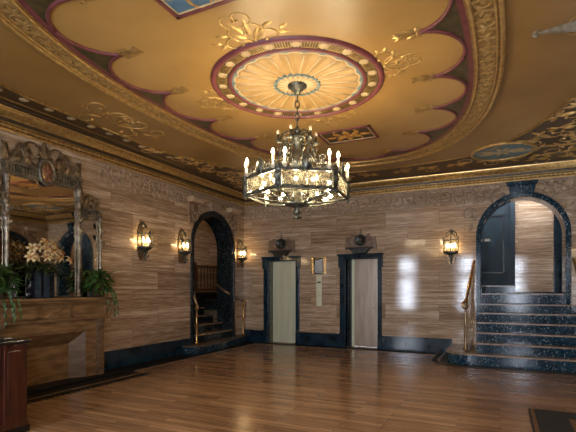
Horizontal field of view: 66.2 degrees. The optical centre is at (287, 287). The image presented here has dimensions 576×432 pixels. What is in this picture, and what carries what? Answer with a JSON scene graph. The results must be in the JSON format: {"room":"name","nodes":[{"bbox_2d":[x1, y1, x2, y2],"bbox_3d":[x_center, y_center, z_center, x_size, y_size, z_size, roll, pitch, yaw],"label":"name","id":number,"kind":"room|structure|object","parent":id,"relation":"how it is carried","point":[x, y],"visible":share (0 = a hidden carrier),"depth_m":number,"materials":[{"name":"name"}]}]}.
{"room":"hotel lobby","nodes":[
{"label":"hotel lobby","id":0,"kind":"room"},
{"bbox_2d":[0,129,243,351],"bbox_3d":[-4.038,-0.550,7.166,0.420,4.100,12.030,0,0,26],"label":"wall","id":1,"kind":"structure","parent":0,"point":[153,294],"depth_m":8.90,"materials":[{"name":"wood"}]},
{"bbox_2d":[137,220,153,260],"bbox_3d":[-2.856,-0.950,8.856,0.250,0.820,0.340,0,0,26],"label":"wall sconce","id":2,"kind":"object","parent":1,"relation":"attached to","point":[142,249],"visible":1,"depth_m":8.85,"materials":[{"name":"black metal"}]},
{"bbox_2d":[138,246,152,253],"bbox_3d":[-2.856,-0.750,8.856,0.238,0.160,0.340,0,0,26],"label":"tray","id":3,"kind":"object","parent":2,"relation":"on","point":[141,249],"depth_m":8.81,"materials":[{"name":"grey metal"}]},
{"bbox_2d":[104,338,191,369],"bbox_3d":[-4.278,1.333,6.122,0.050,0.335,9.340,0,0,26],"label":"baseboard","id":4,"kind":"structure","parent":1,"relation":"attached to","point":[138,354],"depth_m":8.91,"materials":[{"name":"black stone"}]},
{"bbox_2d":[99,162,243,219],"bbox_3d":[-2.326,-2.100,10.226,0.059,0.444,4.992,0,0,26],"label":"trim","id":5,"kind":"structure","parent":1,"relation":"attached to","point":[108,165],"depth_m":9.21,"materials":[{"name":"wood"}]},
{"bbox_2d":[178,228,191,263],"bbox_3d":[-2.324,-0.950,9.965,0.250,0.820,0.340,0,0,26],"label":"wall sconce","id":6,"kind":"object","parent":1,"relation":"attached to","point":[182,254],"visible":1,"depth_m":9.95,"materials":[{"name":"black metal"}]},
{"bbox_2d":[179,251,190,257],"bbox_3d":[-2.324,-0.750,9.965,0.238,0.160,0.340,0,0,26],"label":"tray","id":7,"kind":"object","parent":6,"relation":"on","point":[182,254],"depth_m":9.92,"materials":[{"name":"grey metal"}]},
{"bbox_2d":[187,196,242,343],"bbox_3d":[-1.991,-0.310,11.225,0.640,3.620,2.220,0,0,26],"label":"trim","id":8,"kind":"structure","parent":1,"relation":"attached to","point":[223,234],"depth_m":11.89,"materials":[{"name":"black stone"}]},
{"bbox_2d":[27,341,435,403],"bbox_3d":[0.003,1.497,5.394,8.400,0.006,11.730,0,0,26],"label":"trim","id":9,"kind":"structure","parent":1,"relation":"attached to","point":[131,370],"depth_m":7.64,"materials":[{"name":"dark wood"},{"name":"brown wood"}]},
{"bbox_2d":[0,297,114,386],"bbox_3d":[-3.701,0.828,6.921,0.400,1.345,2.260,0,0,26],"label":"fireplace","id":10,"kind":"object","parent":9,"relation":"on","point":[66,334],"visible":0.94,"depth_m":7.08,"materials":[{"name":"brown stone"}]},
{"bbox_2d":[0,263,25,325],"bbox_3d":[-4.002,0.082,6.141,0.458,0.876,0.740,0,0,26],"label":"potted plant","id":11,"kind":"object","parent":10,"relation":"on","point":[4,286],"visible":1,"depth_m":6.16,"materials":[{"name":"green plant"}]},
{"bbox_2d":[25,271,54,297],"bbox_3d":[-3.761,-0.046,6.706,0.228,0.400,0.330,0,0,26],"label":"vase","id":12,"kind":"object","parent":10,"relation":"on","point":[40,286],"visible":0.82,"depth_m":6.59,"materials":[{"name":"ceramic"}]},
{"bbox_2d":[13,259,66,282],"bbox_3d":[-3.694,-0.247,6.699,0.464,0.404,0.831,0,0,26],"label":"foliage","id":13,"kind":"object","parent":12,"relation":"in","point":[38,266],"visible":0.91,"depth_m":6.60,"materials":[{"name":"green plant"}]},
{"bbox_2d":[24,252,36,261],"bbox_3d":[-3.722,-0.447,6.432,0.160,0.148,0.240,0,0,-5],"label":"lily","id":14,"kind":"object","parent":13,"relation":"in","point":[31,256],"visible":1,"depth_m":6.37,"materials":[{"name":"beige plant"}]},
{"bbox_2d":[26,243,38,252],"bbox_3d":[-3.797,-0.585,6.523,0.245,0.151,0.161,0,0,36],"label":"lily","id":15,"kind":"object","parent":13,"relation":"in","point":[33,247],"visible":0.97,"depth_m":6.47,"materials":[{"name":"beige plant"}]},
{"bbox_2d":[29,252,40,261],"bbox_3d":[-3.788,-0.455,6.604,0.160,0.147,0.238,0,0,-40],"label":"lily","id":16,"kind":"object","parent":13,"relation":"in","point":[36,254],"visible":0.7,"depth_m":6.57,"materials":[{"name":"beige plant"}]},
{"bbox_2d":[35,243,43,252],"bbox_3d":[-3.746,-0.599,6.637,0.160,0.146,0.238,0,0,-9],"label":"lily","id":17,"kind":"object","parent":13,"relation":"in","point":[39,244],"visible":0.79,"depth_m":6.58,"materials":[{"name":"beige plant"}]},
{"bbox_2d":[40,238,48,245],"bbox_3d":[-3.692,-0.672,6.648,0.227,0.155,0.158,0,0,39],"label":"lily","id":18,"kind":"object","parent":13,"relation":"in","point":[44,241],"visible":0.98,"depth_m":6.61,"materials":[{"name":"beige plant"}]},
{"bbox_2d":[41,245,50,258],"bbox_3d":[-3.634,-0.534,6.592,0.188,0.205,0.150,0,0,2],"label":"lily","id":19,"kind":"object","parent":13,"relation":"in","point":[46,246],"visible":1,"depth_m":6.58,"materials":[{"name":"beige plant"}]},
{"bbox_2d":[41,252,51,261],"bbox_3d":[-3.658,-0.462,6.692,0.159,0.144,0.233,0,0,-26],"label":"lily","id":20,"kind":"object","parent":13,"relation":"in","point":[45,254],"visible":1,"depth_m":6.64,"materials":[{"name":"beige plant"}]},
{"bbox_2d":[47,248,56,260],"bbox_3d":[-3.589,-0.503,6.724,0.151,0.200,0.191,0,0,-26],"label":"lily","id":21,"kind":"object","parent":13,"relation":"in","point":[53,249],"visible":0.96,"depth_m":6.70,"materials":[{"name":"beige plant"}]},
{"bbox_2d":[49,240,56,248],"bbox_3d":[-3.631,-0.659,6.743,0.238,0.146,0.160,0,0,32],"label":"lily","id":22,"kind":"object","parent":13,"relation":"attached to","point":[53,243],"visible":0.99,"depth_m":6.71,"materials":[{"name":"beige plant"}]},
{"bbox_2d":[49,240,63,268],"bbox_3d":[-3.631,-0.526,6.913,0.068,0.462,0.260,0,0,39],"label":"lily","id":23,"kind":"object","parent":13,"relation":"on","point":[58,240],"visible":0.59,"depth_m":6.94,"materials":[{"name":"beige plant"}]},
{"bbox_2d":[52,255,63,266],"bbox_3d":[-3.563,-0.419,6.860,0.152,0.195,0.194,0,0,-43],"label":"lily","id":24,"kind":"object","parent":13,"relation":"in","point":[59,257],"visible":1,"depth_m":6.84,"materials":[{"name":"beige plant"}]},
{"bbox_2d":[0,138,104,298],"bbox_3d":[-3.818,-1.085,6.978,0.139,2.480,2.267,0,0,26],"label":"mirror","id":25,"kind":"object","parent":10,"relation":"on","point":[39,202],"visible":0.94,"depth_m":7.02,"materials":[{"name":"beige mirror"}]},
{"bbox_2d":[0,297,114,306],"bbox_3d":[-3.701,0.210,6.921,0.400,0.110,2.260,0,0,26],"label":"shelf","id":26,"kind":"object","parent":10,"relation":"attached to","point":[62,301],"depth_m":6.89,"materials":[{"name":"brown wood"}]},
{"bbox_2d":[80,268,118,316],"bbox_3d":[-3.270,0.083,7.688,0.416,0.865,0.706,0,0,26],"label":"potted plant","id":27,"kind":"object","parent":10,"relation":"on","point":[97,289],"visible":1,"depth_m":7.63,"materials":[{"name":"green plant"}]},
{"bbox_2d":[27,370,125,393],"bbox_3d":[-3.488,1.483,6.747,0.125,0.026,2.550,0,0,26],"label":"hearth slab","id":28,"kind":"object","parent":9,"relation":"on","point":[119,371],"visible":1,"depth_m":6.95,"materials":[{"name":"black stone"}]},
{"bbox_2d":[182,303,246,354],"bbox_3d":[-2.312,0.917,11.482,1.900,1.165,2.747,0,0,26],"label":"staircase","id":29,"kind":"structure","parent":9,"relation":"on","point":[211,335],"depth_m":11.21,"materials":[{"name":"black stone"}]},
{"bbox_2d":[193,291,198,343],"bbox_3d":[-2.185,0.685,10.399,0.100,1.250,0.292,0,0,-40],"label":"handrail","id":30,"kind":"object","parent":29,"relation":"on","point":[194,297],"visible":0.99,"depth_m":10.32,"materials":[{"name":"gold metal"}]},
{"bbox_2d":[215,284,245,334],"bbox_3d":[-1.540,0.591,12.061,0.864,1.437,0.317,0,0,-22],"label":"handrail","id":31,"kind":"object","parent":29,"relation":"on","point":[217,285],"visible":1,"depth_m":12.16,"materials":[{"name":"gold metal"}]},
{"bbox_2d":[236,239,246,267],"bbox_3d":[-1.260,-0.950,12.183,0.250,0.820,0.340,0,0,26],"label":"wall sconce","id":32,"kind":"object","parent":1,"relation":"attached to","point":[240,259],"visible":1,"depth_m":12.16,"materials":[{"name":"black metal"}]},
{"bbox_2d":[238,258,246,263],"bbox_3d":[-1.260,-0.750,12.183,0.238,0.160,0.340,0,0,26],"label":"tray","id":33,"kind":"object","parent":32,"relation":"on","point":[240,260],"depth_m":12.14,"materials":[{"name":"grey metal"}]},
{"bbox_2d":[0,101,575,206],"bbox_3d":[0.003,-2.450,5.394,8.400,0.300,11.730,0,0,26],"label":"trim","id":34,"kind":"structure","parent":1,"relation":"attached to","point":[13,119],"depth_m":9.29,"materials":[{"name":"paint"}]},
{"bbox_2d":[194,220,216,321],"bbox_3d":[-2.886,-0.550,13.140,2.830,4.500,7.200,0,0,26],"label":"wall","id":35,"kind":"structure","parent":0,"point":[205,246],"depth_m":15.87,"materials":[{"name":"brown wood"}]},
{"bbox_2d":[194,262,216,291],"bbox_3d":[-3.004,-0.335,13.807,0.100,0.950,2.900,0,0,26],"label":"balustrade","id":36,"kind":"object","parent":35,"relation":"on","point":[196,275],"visible":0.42,"depth_m":14.22,"materials":[{"name":"brown wood"}]},
{"bbox_2d":[0,0,575,174],"bbox_3d":[0.003,-2.660,5.394,8.600,0.120,11.930,0,0,26],"label":"ceiling","id":37,"kind":"structure","parent":0,"point":[539,74],"depth_m":5.82,"materials":[{"name":"paint"}]},
{"bbox_2d":[25,0,89,32],"bbox_3d":[-2.252,-2.589,3.852,0.959,0.046,0.850,0,0,39],"label":"trim","id":38,"kind":"structure","parent":37,"relation":"attached to","point":[43,8],"depth_m":4.07,"materials":[{"name":"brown paint"}]},
{"bbox_2d":[55,31,144,81],"bbox_3d":[-1.997,-2.589,4.876,0.779,0.046,1.069,0,0,26],"label":"trim","id":39,"kind":"structure","parent":37,"relation":"attached to","point":[104,60],"depth_m":4.89,"materials":[{"name":"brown paint"}]},
{"bbox_2d":[77,102,164,138],"bbox_3d":[-2.685,-2.592,6.978,0.757,0.047,1.634,0,0,26],"label":"scroll","id":40,"kind":"object","parent":37,"relation":"attached to","point":[118,123],"visible":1,"depth_m":6.87},
{"bbox_2d":[121,80,190,112],"bbox_3d":[-1.619,-2.589,5.875,0.700,0.046,1.069,0,0,26],"label":"trim","id":41,"kind":"structure","parent":37,"relation":"attached to","point":[159,97],"depth_m":5.85,"materials":[{"name":"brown paint"}]},
{"bbox_2d":[155,0,235,19],"bbox_3d":[-0.777,-2.590,3.767,0.920,0.036,0.620,0,0,26],"label":"ceiling panel","id":42,"kind":"object","parent":37,"relation":"attached to","point":[180,9],"visible":1,"depth_m":4.05,"materials":[{"name":"paint"}]},
{"bbox_2d":[174,111,232,134],"bbox_3d":[-1.157,-2.589,6.836,0.700,0.046,1.069,0,0,26],"label":"trim","id":43,"kind":"structure","parent":37,"relation":"attached to","point":[206,123],"depth_m":6.79,"materials":[{"name":"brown paint"}]},
{"bbox_2d":[196,90,238,111],"bbox_3d":[-1.044,-2.593,6.190,0.483,0.038,0.767,0,0,26],"label":"scroll","id":44,"kind":"object","parent":37,"relation":"attached to","point":[205,96],"visible":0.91,"depth_m":6.17},
{"bbox_2d":[219,133,270,150],"bbox_3d":[-0.616,-2.589,7.756,0.779,0.046,1.069,0,0,26],"label":"trim","id":45,"kind":"structure","parent":37,"relation":"attached to","point":[246,141],"depth_m":7.66,"materials":[{"name":"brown paint"}]},
{"bbox_2d":[17,0,473,161],"bbox_3d":[0.118,-2.594,5.633,4.120,0.012,7.240,0,0,26],"label":"trim","id":46,"kind":"structure","parent":37,"relation":"attached to","point":[460,5],"depth_m":5.19,"materials":[{"name":"gold paint"}]},
{"bbox_2d":[211,12,289,49],"bbox_3d":[-0.451,-2.593,4.447,0.903,0.038,0.558,0,0,26],"label":"scroll","id":47,"kind":"object","parent":37,"relation":"attached to","point":[256,31],"visible":1,"depth_m":4.46},
{"bbox_2d":[0,0,505,167],"bbox_3d":[0.118,-2.579,5.633,4.799,0.063,7.967,0,0,26],"label":"trim","id":48,"kind":"structure","parent":37,"relation":"attached to","point":[486,18],"depth_m":5.29,"materials":[{"name":"gold metal"}]},
{"bbox_2d":[50,0,464,159],"bbox_3d":[0.118,-2.596,5.633,4.120,0.001,7.240,0,0,26],"label":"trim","id":49,"kind":"structure","parent":37,"relation":"attached to","point":[179,53],"depth_m":4.79,"materials":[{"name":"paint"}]},
{"bbox_2d":[141,147,377,191],"bbox_3d":[-0.303,-2.586,9.379,3.693,0.046,4.308,0,0,26],"label":"scroll","id":50,"kind":"object","parent":37,"relation":"attached to","point":[151,150],"visible":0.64,"depth_m":9.82},
{"bbox_2d":[258,172,302,184],"bbox_3d":[-0.216,-2.584,10.440,1.132,0.060,1.132,0,0,26],"label":"roundel","id":51,"kind":"object","parent":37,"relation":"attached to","point":[265,179],"visible":0.24,"depth_m":10.33,"materials":[{"name":"beige glass"}]},
{"bbox_2d":[262,147,310,156],"bbox_3d":[0.023,-2.589,8.596,0.959,0.046,0.850,0,0,12],"label":"trim","id":52,"kind":"structure","parent":37,"relation":"attached to","point":[277,152],"depth_m":8.37,"materials":[{"name":"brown paint"}]},
{"bbox_2d":[0,82,575,192],"bbox_3d":[0.012,-2.594,5.412,7.880,0.036,11.170,0,0,26],"label":"trim","id":53,"kind":"structure","parent":37,"relation":"attached to","point":[8,95],"depth_m":8.22,"materials":[{"name":"brown metal"}]},
{"bbox_2d":[19,98,29,101],"bbox_3d":[-3.634,-2.584,6.090,0.132,0.017,0.132,0,0,3],"label":"flower","id":54,"kind":"object","parent":53,"relation":"on","point":[20,99],"depth_m":6.08,"materials":[{"name":"beige paint"}]},
{"bbox_2d":[211,36,384,118],"bbox_3d":[0.118,-2.578,5.633,2.249,0.045,2.249,0,0,26],"label":"ceiling medallion","id":55,"kind":"object","parent":37,"relation":"attached to","point":[332,81],"visible":0.98,"depth_m":5.39,"materials":[{"name":"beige paint"}]},
{"bbox_2d":[218,73,226,77],"bbox_3d":[-0.795,-2.576,5.370,0.117,0.019,0.117,0,0,3],"label":"flower","id":56,"kind":"object","parent":55,"relation":"on","point":[220,75],"depth_m":5.35,"materials":[{"name":"beige paint"}]},
{"bbox_2d":[225,61,234,66],"bbox_3d":[-0.669,-2.576,5.100,0.117,0.019,0.117,0,0,-42],"label":"flower","id":57,"kind":"object","parent":55,"relation":"on","point":[229,63],"depth_m":5.09,"materials":[{"name":"beige paint"}]},
{"bbox_2d":[241,51,250,56],"bbox_3d":[-0.466,-2.576,4.883,0.117,0.019,0.117,0,0,-42],"label":"flower","id":58,"kind":"object","parent":55,"relation":"on","point":[246,53],"depth_m":4.87,"materials":[{"name":"beige paint"}]},
{"bbox_2d":[264,44,273,49],"bbox_3d":[-0.206,-2.576,4.740,0.117,0.019,0.117,0,0,-42],"label":"flower","id":59,"kind":"object","parent":55,"relation":"on","point":[270,46],"depth_m":4.73,"materials":[{"name":"beige paint"}]},
{"bbox_2d":[291,42,300,46],"bbox_3d":[0.086,-2.576,4.684,0.117,0.019,0.117,0,0,-42],"label":"flower","id":60,"kind":"object","parent":55,"relation":"on","point":[293,44],"depth_m":4.67,"materials":[{"name":"beige paint"}]},
{"bbox_2d":[242,81,350,218],"bbox_3d":[0.118,-1.735,5.633,1.392,1.710,1.329,0,0,0],"label":"chandelier","id":61,"kind":"object","parent":55,"relation":"hanging from","point":[298,162],"visible":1,"depth_m":5.48,"materials":[{"name":"grey metal"}]},
{"bbox_2d":[244,158,249,176],"bbox_3d":[-0.506,-1.488,5.449,0.066,0.235,0.065,0,0,26],"label":"candle","id":62,"kind":"object","parent":61,"relation":"on","point":[246,174],"depth_m":5.44,"materials":[{"name":"white wax"}]},
{"bbox_2d":[270,148,274,167],"bbox_3d":[-0.173,-1.488,5.052,0.063,0.235,0.066,0,0,26],"label":"candle","id":63,"kind":"object","parent":61,"relation":"on","point":[272,164],"depth_m":5.04,"materials":[{"name":"white wax"}]},
{"bbox_2d":[282,147,287,166],"bbox_3d":[-0.034,-1.488,5.001,0.066,0.235,0.064,0,0,26],"label":"candle","id":64,"kind":"object","parent":61,"relation":"on","point":[284,164],"depth_m":4.99,"materials":[{"name":"white wax"}]},
{"bbox_2d":[327,149,331,168],"bbox_3d":[0.476,-1.488,5.091,0.066,0.235,0.064,0,0,26],"label":"candle","id":65,"kind":"object","parent":61,"relation":"on","point":[329,166],"depth_m":5.08,"materials":[{"name":"white wax"}]},
{"bbox_2d":[337,152,340,170],"bbox_3d":[0.589,-1.488,5.185,0.063,0.235,0.066,0,0,26],"label":"candle","id":66,"kind":"object","parent":61,"relation":"on","point":[338,155],"depth_m":5.17,"materials":[{"name":"white wax"}]},
{"bbox_2d":[346,163,349,180],"bbox_3d":[0.766,-1.488,5.672,0.066,0.235,0.065,0,0,26],"label":"candle","id":67,"kind":"object","parent":61,"relation":"on","point":[347,166],"depth_m":5.66,"materials":[{"name":"white wax"}]},
{"bbox_2d":[319,43,328,48],"bbox_3d":[0.381,-2.576,4.720,0.117,0.019,0.117,0,0,3],"label":"flower","id":68,"kind":"object","parent":55,"relation":"on","point":[321,45],"depth_m":4.70,"materials":[{"name":"beige paint"}]},
{"bbox_2d":[342,49,351,54],"bbox_3d":[0.650,-2.576,4.846,0.117,0.019,0.117,0,0,-42],"label":"flower","id":69,"kind":"object","parent":55,"relation":"on","point":[344,51],"depth_m":4.82,"materials":[{"name":"beige paint"}]},
{"bbox_2d":[359,59,368,64],"bbox_3d":[0.867,-2.576,5.050,0.117,0.019,0.117,0,0,3],"label":"flower","id":70,"kind":"object","parent":55,"relation":"on","point":[361,61],"depth_m":5.04,"materials":[{"name":"beige paint"}]},
{"bbox_2d":[367,70,376,75],"bbox_3d":[1.011,-2.576,5.310,0.117,0.019,0.117,0,0,-42],"label":"flower","id":71,"kind":"object","parent":55,"relation":"on","point":[369,72],"depth_m":5.30,"materials":[{"name":"beige paint"}]},
{"bbox_2d":[368,82,376,86],"bbox_3d":[1.067,-2.576,5.602,0.117,0.019,0.117,0,0,-42],"label":"flower","id":72,"kind":"object","parent":55,"relation":"on","point":[370,84],"depth_m":5.59,"materials":[{"name":"beige paint"}]},
{"bbox_2d":[302,110,358,126],"bbox_3d":[0.691,-2.593,6.828,0.903,0.038,0.558,0,0,26],"label":"scroll","id":73,"kind":"object","parent":37,"relation":"attached to","point":[335,116],"visible":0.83,"depth_m":6.79},
{"bbox_2d":[318,154,369,160],"bbox_3d":[1.030,-2.589,8.868,1.202,0.046,0.420,0,0,19],"label":"trim","id":74,"kind":"structure","parent":37,"relation":"attached to","point":[346,157],"depth_m":8.85,"materials":[{"name":"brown paint"}]},
{"bbox_2d":[317,125,378,144],"bbox_3d":[1.013,-2.590,7.500,0.920,0.036,0.620,0,0,26],"label":"ceiling panel","id":75,"kind":"object","parent":37,"relation":"attached to","point":[365,132],"visible":1,"depth_m":7.48,"materials":[{"name":"brown paint"}]},
{"bbox_2d":[374,47,421,78],"bbox_3d":[1.279,-2.593,5.076,0.483,0.038,0.767,0,0,26],"label":"scroll","id":76,"kind":"object","parent":37,"relation":"attached to","point":[393,53],"visible":0.99,"depth_m":5.05},
{"bbox_2d":[370,143,425,158],"bbox_3d":[2.074,-2.589,8.371,1.198,0.046,0.422,0,0,31],"label":"trim","id":77,"kind":"structure","parent":37,"relation":"attached to","point":[389,151],"depth_m":8.37,"materials":[{"name":"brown paint"}]},
{"bbox_2d":[401,120,455,144],"bbox_3d":[2.488,-2.589,7.414,0.959,0.046,0.850,0,0,39],"label":"trim","id":78,"kind":"structure","parent":37,"relation":"attached to","point":[435,133],"depth_m":7.36,"materials":[{"name":"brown paint"}]},
{"bbox_2d":[391,0,466,49],"bbox_3d":[1.393,-2.589,4.430,0.700,0.046,1.069,0,0,26],"label":"trim","id":79,"kind":"structure","parent":37,"relation":"attached to","point":[449,23],"depth_m":4.41,"materials":[{"name":"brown paint"}]},
{"bbox_2d":[410,49,467,90],"bbox_3d":[1.854,-2.589,5.392,0.700,0.046,1.069,0,0,26],"label":"trim","id":80,"kind":"structure","parent":37,"relation":"attached to","point":[459,71],"depth_m":5.36,"materials":[{"name":"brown paint"}]},
{"bbox_2d":[414,90,467,120],"bbox_3d":[2.232,-2.589,6.390,0.779,0.046,1.069,0,0,26],"label":"trim","id":81,"kind":"structure","parent":37,"relation":"attached to","point":[455,106],"depth_m":6.33,"materials":[{"name":"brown paint"}]},
{"bbox_2d":[393,97,575,173],"bbox_3d":[3.303,-2.586,7.650,3.693,0.046,4.308,0,0,26],"label":"scroll","id":82,"kind":"object","parent":37,"relation":"attached to","point":[571,134],"visible":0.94,"depth_m":7.93},
{"bbox_2d":[471,141,536,160],"bbox_3d":[4.076,-2.584,8.382,1.132,0.060,1.132,0,0,26],"label":"roundel","id":83,"kind":"object","parent":37,"relation":"attached to","point":[514,149],"visible":0.98,"depth_m":8.34,"materials":[{"name":"blue paint"}]},
{"bbox_2d":[532,20,575,37],"bbox_3d":[2.910,-2.563,4.338,0.905,0.066,0.286,0,0,26],"label":"torch","id":84,"kind":"object","parent":37,"relation":"attached to","point":[571,26],"visible":1,"depth_m":4.40,"materials":[{"name":"silver metal"}]},
{"bbox_2d":[27,344,575,431],"bbox_3d":[0.003,1.550,5.394,8.440,0.100,11.770,0,0,26],"label":"floor","id":85,"kind":"structure","parent":0,"point":[254,387],"depth_m":6.00,"materials":[{"name":"brown wood"}]},
{"bbox_2d":[0,336,30,431],"bbox_3d":[-3.516,1.005,3.999,0.940,0.990,1.870,0,0,26],"label":"reception desk","id":86,"kind":"object","parent":85,"relation":"on","point":[13,351],"visible":1,"depth_m":4.49,"materials":[{"name":"brown wood"}]},
{"bbox_2d":[446,303,575,372],"bbox_3d":[4.760,0.922,8.923,2.869,1.155,1.852,0,0,26],"label":"staircase","id":87,"kind":"structure","parent":85,"relation":"on","point":[542,337],"depth_m":8.67,"materials":[{"name":"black stone"}]},
{"bbox_2d":[461,260,475,350],"bbox_3d":[3.868,0.321,9.386,0.124,1.899,1.160,0,0,34],"label":"handrail","id":88,"kind":"object","parent":87,"relation":"on","point":[465,304],"visible":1,"depth_m":9.19,"materials":[{"name":"gold metal"}]},
{"bbox_2d":[572,257,575,272],"bbox_3d":[5.627,0.228,8.544,0.130,1.714,1.153,0,0,20],"label":"handrail","id":89,"kind":"object","parent":87,"relation":"on","point":[573,258],"visible":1,"depth_m":8.90,"materials":[{"name":"brown wood"}]},
{"bbox_2d":[528,408,575,431],"bbox_3d":[3.021,1.484,3.894,1.460,0.015,2.835,0,0,26],"label":"rug","id":90,"kind":"object","parent":85,"relation":"on","point":[543,420],"visible":1,"depth_m":4.91,"materials":[{"name":"black carpet"}]},
{"bbox_2d":[244,179,575,346],"bbox_3d":[2.630,-0.550,10.872,9.240,4.100,0.420,0,0,26],"label":"wall","id":91,"kind":"structure","parent":0,"point":[423,294],"depth_m":10.64,"materials":[{"name":"wood"}]},
{"bbox_2d":[261,256,300,344],"bbox_3d":[-0.103,0.323,12.122,1.170,2.355,0.530,0,0,26],"label":"door","id":92,"kind":"structure","parent":91,"relation":"in","point":[281,277],"depth_m":12.13,"materials":[{"name":"beige metal"}]},
{"bbox_2d":[268,233,294,255],"bbox_3d":[-0.204,-1.175,11.899,0.800,0.639,0.180,0,0,26],"label":"carved crest","id":93,"kind":"object","parent":91,"relation":"attached to","point":[280,247],"visible":1,"depth_m":11.87,"materials":[{"name":"brown stone"}]},
{"bbox_2d":[311,257,325,273],"bbox_3d":[0.795,-0.575,11.497,0.400,0.440,0.040,0,0,26],"label":"framed notice","id":94,"kind":"object","parent":91,"relation":"attached to","point":[318,264],"visible":1,"depth_m":11.50,"materials":[{"name":"gold metal"}]},
{"bbox_2d":[316,276,321,305],"bbox_3d":[0.810,0.078,11.500,0.139,0.756,0.022,0,0,26],"label":"switch plate","id":95,"kind":"object","parent":91,"relation":"attached to","point":[318,278],"visible":1,"depth_m":11.49,"materials":[{"name":"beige metal"}]},
{"bbox_2d":[244,329,451,352],"bbox_3d":[1.242,1.333,11.277,5.545,0.335,0.050,0,0,26],"label":"baseboard","id":96,"kind":"structure","parent":91,"relation":"attached to","point":[417,344],"depth_m":10.66,"materials":[{"name":"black stone"}]},
{"bbox_2d":[337,253,383,349],"bbox_3d":[1.881,0.323,11.170,1.170,2.355,0.530,0,0,26],"label":"door","id":97,"kind":"structure","parent":91,"relation":"in","point":[364,276],"depth_m":11.19,"materials":[{"name":"beige metal"}]},
{"bbox_2d":[345,228,376,253],"bbox_3d":[1.779,-1.175,10.947,0.800,0.639,0.180,0,0,26],"label":"carved crest","id":98,"kind":"object","parent":91,"relation":"attached to","point":[360,243],"visible":1,"depth_m":10.93,"materials":[{"name":"brown stone"}]},
{"bbox_2d":[244,176,575,220],"bbox_3d":[2.475,-2.100,10.702,8.492,0.444,0.059,0,0,26],"label":"trim","id":99,"kind":"structure","parent":91,"relation":"attached to","point":[560,179],"depth_m":10.50,"materials":[{"name":"wood"}]},
{"bbox_2d":[443,229,458,263],"bbox_3d":[3.685,-0.950,9.995,0.340,0.820,0.250,0,0,26],"label":"wall sconce","id":100,"kind":"object","parent":91,"relation":"attached to","point":[451,252],"visible":1,"depth_m":10.00,"materials":[{"name":"gold metal"}]},
{"bbox_2d":[443,251,458,257],"bbox_3d":[3.685,-0.750,9.995,0.340,0.160,0.238,0,0,26],"label":"tray","id":101,"kind":"object","parent":100,"relation":"on","point":[450,254],"depth_m":9.95,"materials":[{"name":"grey metal"}]},
{"bbox_2d":[430,353,575,375],"bbox_3d":[4.455,1.492,8.699,3.130,0.003,1.800,0,0,26],"label":"trim","id":102,"kind":"structure","parent":91,"relation":"attached to","point":[438,358],"depth_m":8.29,"materials":[{"name":"black stone"}]},
{"bbox_2d":[463,176,575,340],"bbox_3d":[5.088,-0.412,9.637,2.365,3.823,0.560,0,0,26],"label":"trim","id":103,"kind":"structure","parent":91,"relation":"attached to","point":[525,188],"depth_m":9.44,"materials":[{"name":"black stone"}]},
{"bbox_2d":[482,201,562,304],"bbox_3d":[5.445,-1.250,10.254,2.850,3.300,1.200,0,0,26],"label":"wall","id":104,"kind":"structure","parent":0,"point":[533,220],"depth_m":10.55,"materials":[{"name":"wood"}]},
{"bbox_2d":[482,202,515,292],"bbox_3d":[4.934,-1.215,10.865,1.180,2.670,0.340,0,0,26],"label":"door","id":105,"kind":"structure","parent":104,"relation":"in","point":[498,238],"depth_m":10.85,"materials":[{"name":"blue wood"}]},
{"bbox_2d":[553,213,561,292],"bbox_3d":[6.494,-1.190,10.222,0.610,2.620,0.150,0,0,26],"label":"door","id":106,"kind":"structure","parent":104,"relation":"in","point":[557,231],"depth_m":10.27,"materials":[{"name":"blue wood"}]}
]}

